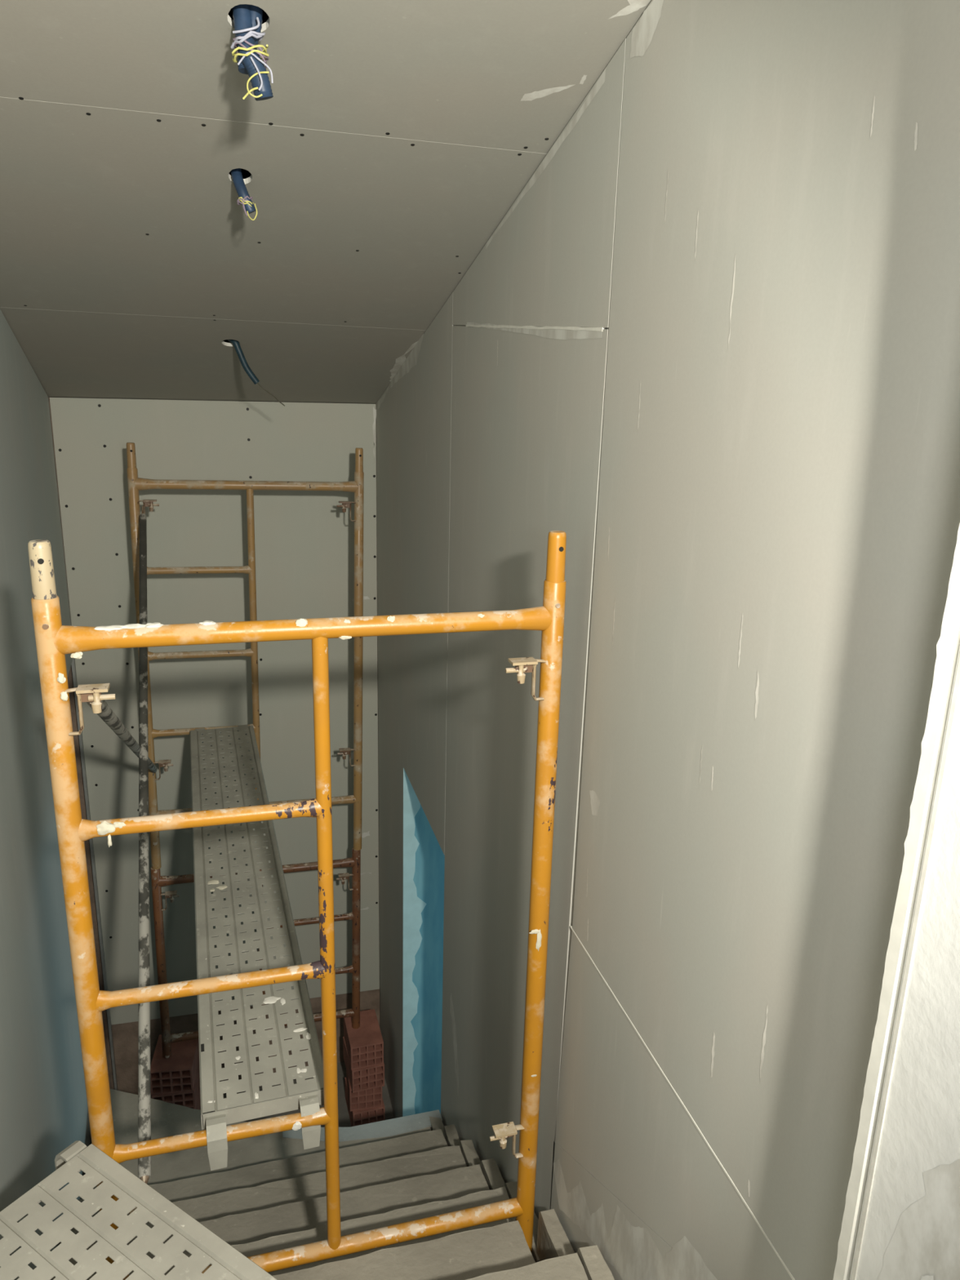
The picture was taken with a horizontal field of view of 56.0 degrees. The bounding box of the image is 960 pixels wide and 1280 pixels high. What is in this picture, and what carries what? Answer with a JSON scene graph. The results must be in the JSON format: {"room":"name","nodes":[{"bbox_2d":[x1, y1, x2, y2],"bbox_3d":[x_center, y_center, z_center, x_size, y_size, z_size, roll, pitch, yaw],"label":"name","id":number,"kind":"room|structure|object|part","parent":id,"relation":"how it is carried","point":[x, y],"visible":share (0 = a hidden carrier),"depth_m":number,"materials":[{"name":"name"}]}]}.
{"room":"stairwell under construction","nodes":[
{"label":"stairwell under construction","id":0,"kind":"room"},
{"bbox_2d":[0,309,117,1279],"bbox_3d":[-1.633,0.813,2.851,0.429,4.923,4.160,-4,16,-19],"label":"wall","id":1,"kind":"structure","parent":0,"point":[44,1109],"depth_m":2.91,"materials":[{"name":"paint"}]},
{"bbox_2d":[48,397,380,1095],"bbox_3d":[-1.405,0.596,4.904,2.201,4.249,0.103,-3,16,-15],"label":"wall","id":2,"kind":"structure","parent":0,"point":[304,542],"depth_m":4.70,"materials":[{"name":"paint"}]},
{"bbox_2d":[151,1061,394,1127],"bbox_3d":[-0.578,2.962,4.781,3.500,0.200,2.400,-3,16,-15],"label":"floor","id":3,"kind":"structure","parent":0,"point":[343,1113],"depth_m":5.28,"materials":[{"name":"grey concrete"}]},
{"bbox_2d":[50,1088,613,1279],"bbox_3d":[-0.592,2.186,2.753,1.408,2.362,2.860,-3,16,-15],"label":"stairs","id":4,"kind":"structure","parent":3,"relation":"on","point":[270,1195],"depth_m":2.85,"materials":[{"name":"grey concrete"}]},
{"bbox_2d":[27,530,566,1279],"bbox_3d":[-0.343,0.739,2.034,1.050,1.957,0.052,-3,16,-15],"label":"scaffold","id":5,"kind":"object","parent":4,"relation":"on","point":[54,640],"visible":0.94,"depth_m":1.93,"materials":[{"name":"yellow metal"}]},
{"bbox_3d":[-0.828,0.813,1.919,0.048,1.852,0.048,-3,16,-15],"label":"leg","id":6,"kind":"part","parent":5,"relation":"part of","materials":[{"name":"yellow metal"}]},
{"bbox_2d":[190,724,324,1170],"bbox_3d":[-0.878,0.810,3.261,0.295,0.120,2.549,-4,17,-17],"label":"plank","id":7,"kind":"object","parent":5,"relation":"on","point":[211,1090],"visible":0.96,"depth_m":2.65,"materials":[{"name":"paint"}]},
{"bbox_3d":[-0.506,1.110,2.139,0.287,0.041,0.003,-4,17,-17],"label":"plate","id":8,"kind":"part","parent":7,"relation":"part of","materials":[{"name":"grey metal"}]},
{"bbox_3d":[-0.344,0.747,2.038,0.033,1.599,0.033,-3,16,-15],"label":"post","id":9,"kind":"part","parent":5,"relation":"part of","materials":[{"name":"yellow metal"}]},
{"bbox_3d":[0.138,0.764,2.181,0.048,1.852,0.048,-3,16,-15],"label":"leg","id":10,"kind":"part","parent":5,"relation":"part of","materials":[{"name":"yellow metal"}]},
{"bbox_2d":[344,1077,385,1127],"bbox_3d":[-0.665,2.664,5.202,0.180,0.144,0.285,-3,16,-17],"label":"brick","id":11,"kind":"object","parent":3,"relation":"on","point":[357,1117],"visible":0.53,"depth_m":5.08,"materials":[{"name":"red brick"}]},
{"bbox_2d":[346,1070,382,1111],"bbox_3d":[-0.666,2.521,5.173,0.180,0.144,0.285,-2,16,-12],"label":"brick","id":12,"kind":"object","parent":11,"relation":"on","point":[371,1098],"visible":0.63,"depth_m":5.05,"materials":[{"name":"red brick"}]},
{"bbox_2d":[342,1036,384,1093],"bbox_3d":[-0.661,2.387,5.117,0.180,0.144,0.285,-4,16,-18],"label":"brick","id":13,"kind":"object","parent":12,"relation":"on","point":[362,1079],"visible":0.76,"depth_m":5.00,"materials":[{"name":"red brick"}]},
{"bbox_2d":[343,1008,383,1070],"bbox_3d":[-0.658,2.245,5.084,0.180,0.144,0.285,-3,16,-16],"label":"brick","id":14,"kind":"object","parent":13,"relation":"on","point":[364,1044],"visible":0.98,"depth_m":4.99,"materials":[{"name":"red brick"}]},
{"bbox_3d":[-1.651,2.698,4.989,0.215,0.144,0.285,-1,16,-10],"label":"brick","id":15,"kind":"object","parent":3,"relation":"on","visible":0},
{"bbox_2d":[196,1084,200,1110],"bbox_3d":[-1.654,2.557,4.957,0.215,0.144,0.285,-1,16,-7],"label":"brick","id":16,"kind":"object","parent":15,"relation":"on","point":[198,1104],"visible":0.02,"depth_m":4.97,"materials":[{"name":"red brick"}]},
{"bbox_2d":[151,1064,199,1109],"bbox_3d":[-1.647,2.421,4.904,0.215,0.144,0.285,-2,16,-11],"label":"brick","id":17,"kind":"object","parent":16,"relation":"on","point":[189,1100],"visible":0.36,"depth_m":4.79,"materials":[{"name":"red brick"}]},
{"bbox_2d":[150,1033,199,1094],"bbox_3d":[-1.641,2.280,4.871,0.215,0.144,0.285,-1,16,-8],"label":"brick","id":18,"kind":"object","parent":17,"relation":"on","point":[176,1073],"visible":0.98,"depth_m":4.77,"materials":[{"name":"red brick"}]},
{"bbox_2d":[150,847,360,1057],"bbox_3d":[-1.160,1.659,4.794,1.051,1.115,0.050,-2,16,-15],"label":"scaffold","id":19,"kind":"object","parent":18,"relation":"on","point":[157,881],"visible":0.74,"depth_m":4.78,"materials":[{"name":"metal"}]},
{"bbox_3d":[-1.646,1.676,4.663,0.045,1.115,0.045,-2,16,-15],"label":"leg","id":20,"kind":"part","parent":19,"relation":"part of","materials":[{"name":"metal"}]},
{"bbox_2d":[126,442,364,869],"bbox_3d":[-1.092,0.119,4.373,1.051,2.080,0.050,-2,16,-15],"label":"scaffold","id":21,"kind":"object","parent":19,"relation":"on","point":[135,484],"visible":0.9,"depth_m":4.29,"materials":[{"name":"metal"}]},
{"bbox_2d":[86,699,157,773],"bbox_3d":[-1.167,0.370,3.066,0.030,1.244,2.500,-4,16,-18],"label":"brace","id":22,"kind":"object","parent":21,"relation":"attached to","point":[107,715],"visible":0.7,"depth_m":2.33,"materials":[{"name":"grey metal"}]},
{"bbox_3d":[-1.579,0.188,4.257,0.045,1.970,0.045,-2,16,-15],"label":"leg","id":23,"kind":"part","parent":21,"relation":"part of","materials":[{"name":"metal"}]},
{"bbox_2d":[137,506,151,1184],"bbox_3d":[-1.151,0.373,3.084,0.037,1.348,2.477,-4,16,-17],"label":"brace","id":24,"kind":"object","parent":21,"relation":"attached to","point":[144,1009],"visible":0.77,"depth_m":2.69,"materials":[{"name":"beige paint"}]},
{"bbox_3d":[-1.090,0.068,4.362,0.033,1.615,0.033,-2,16,-15],"label":"post","id":25,"kind":"part","parent":21,"relation":"part of","materials":[{"name":"metal"}]},
{"bbox_3d":[-0.610,0.154,4.524,0.045,1.970,0.045,-2,16,-15],"label":"leg","id":26,"kind":"part","parent":21,"relation":"part of","materials":[{"name":"metal"}]},
{"bbox_3d":[-1.161,1.648,4.794,0.033,0.935,0.033,-2,16,-15],"label":"post","id":27,"kind":"part","parent":19,"relation":"part of","materials":[{"name":"metal"}]},
{"bbox_3d":[-0.676,1.641,4.930,0.045,1.115,0.045,-2,16,-15],"label":"leg","id":28,"kind":"part","parent":19,"relation":"part of","materials":[{"name":"metal"}]},
{"bbox_2d":[0,0,652,404],"bbox_3d":[-0.688,-1.216,2.310,1.900,1.248,4.593,-3,16,-15],"label":"ceiling","id":29,"kind":"structure","parent":0,"point":[393,139],"depth_m":2.13,"materials":[{"name":"paint"}]},
{"bbox_2d":[231,168,257,220],"bbox_3d":[-0.571,-1.088,2.158,0.081,0.162,0.039,11,18,32],"label":"cable","id":30,"kind":"object","parent":29,"relation":"hanging from","point":[244,198],"visible":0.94,"depth_m":2.15,"materials":[{"name":"blue plastic"}]},
{"bbox_2d":[231,4,273,100],"bbox_3d":[-0.403,-1.058,1.590,0.071,0.204,0.059,-3,16,-15],"label":"cable","id":31,"kind":"object","parent":29,"relation":"hanging from","point":[247,19],"visible":0.98,"depth_m":1.58,"materials":[{"name":"blue plastic"}]},
{"bbox_2d":[227,339,284,406],"bbox_3d":[-0.873,-1.056,3.550,0.223,0.264,0.046,-7,18,-29],"label":"cable","id":32,"kind":"object","parent":29,"relation":"hanging from","point":[239,352],"visible":0.89,"depth_m":3.50,"materials":[{"name":"plastic"}]},
{"bbox_2d":[376,0,959,1279],"bbox_3d":[0.015,0.736,3.154,0.110,4.990,4.450,-3,16,-15],"label":"wall","id":33,"kind":"structure","parent":0,"point":[709,344],"depth_m":1.53,"materials":[{"name":"paint"}]},
{"bbox_2d":[402,768,444,1116],"bbox_3d":[0.339,1.634,4.881,1.550,2.350,0.095,-3,16,-15],"label":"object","id":34,"kind":"structure","parent":33,"relation":"attached to","point":[424,858],"depth_m":4.66,"materials":[{"name":"blue plastic"}]},
{"bbox_2d":[832,524,959,1279],"bbox_3d":[0.873,0.168,-0.174,0.204,2.888,2.325,-3,16,-15],"label":"wall","id":35,"kind":"structure","parent":0,"point":[901,1218],"depth_m":0.96,"materials":[{"name":"white paint"}]},
{"bbox_3d":[0.044,1.653,0.142,1.800,0.182,2.564,-3,16,-15],"label":"floor","id":36,"kind":"structure","parent":0,"visible":0},
{"bbox_2d":[0,1140,277,1279],"bbox_3d":[-0.339,1.191,1.393,1.360,0.087,0.296,11,18,31],"label":"plank","id":37,"kind":"object","parent":36,"relation":"on","point":[206,1248],"visible":1,"depth_m":1.63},
{"bbox_3d":[-0.863,1.069,1.710,0.003,0.041,0.288,11,18,31],"label":"plate","id":38,"kind":"part","parent":37,"relation":"part of","materials":[{"name":"grey metal"}]}
]}

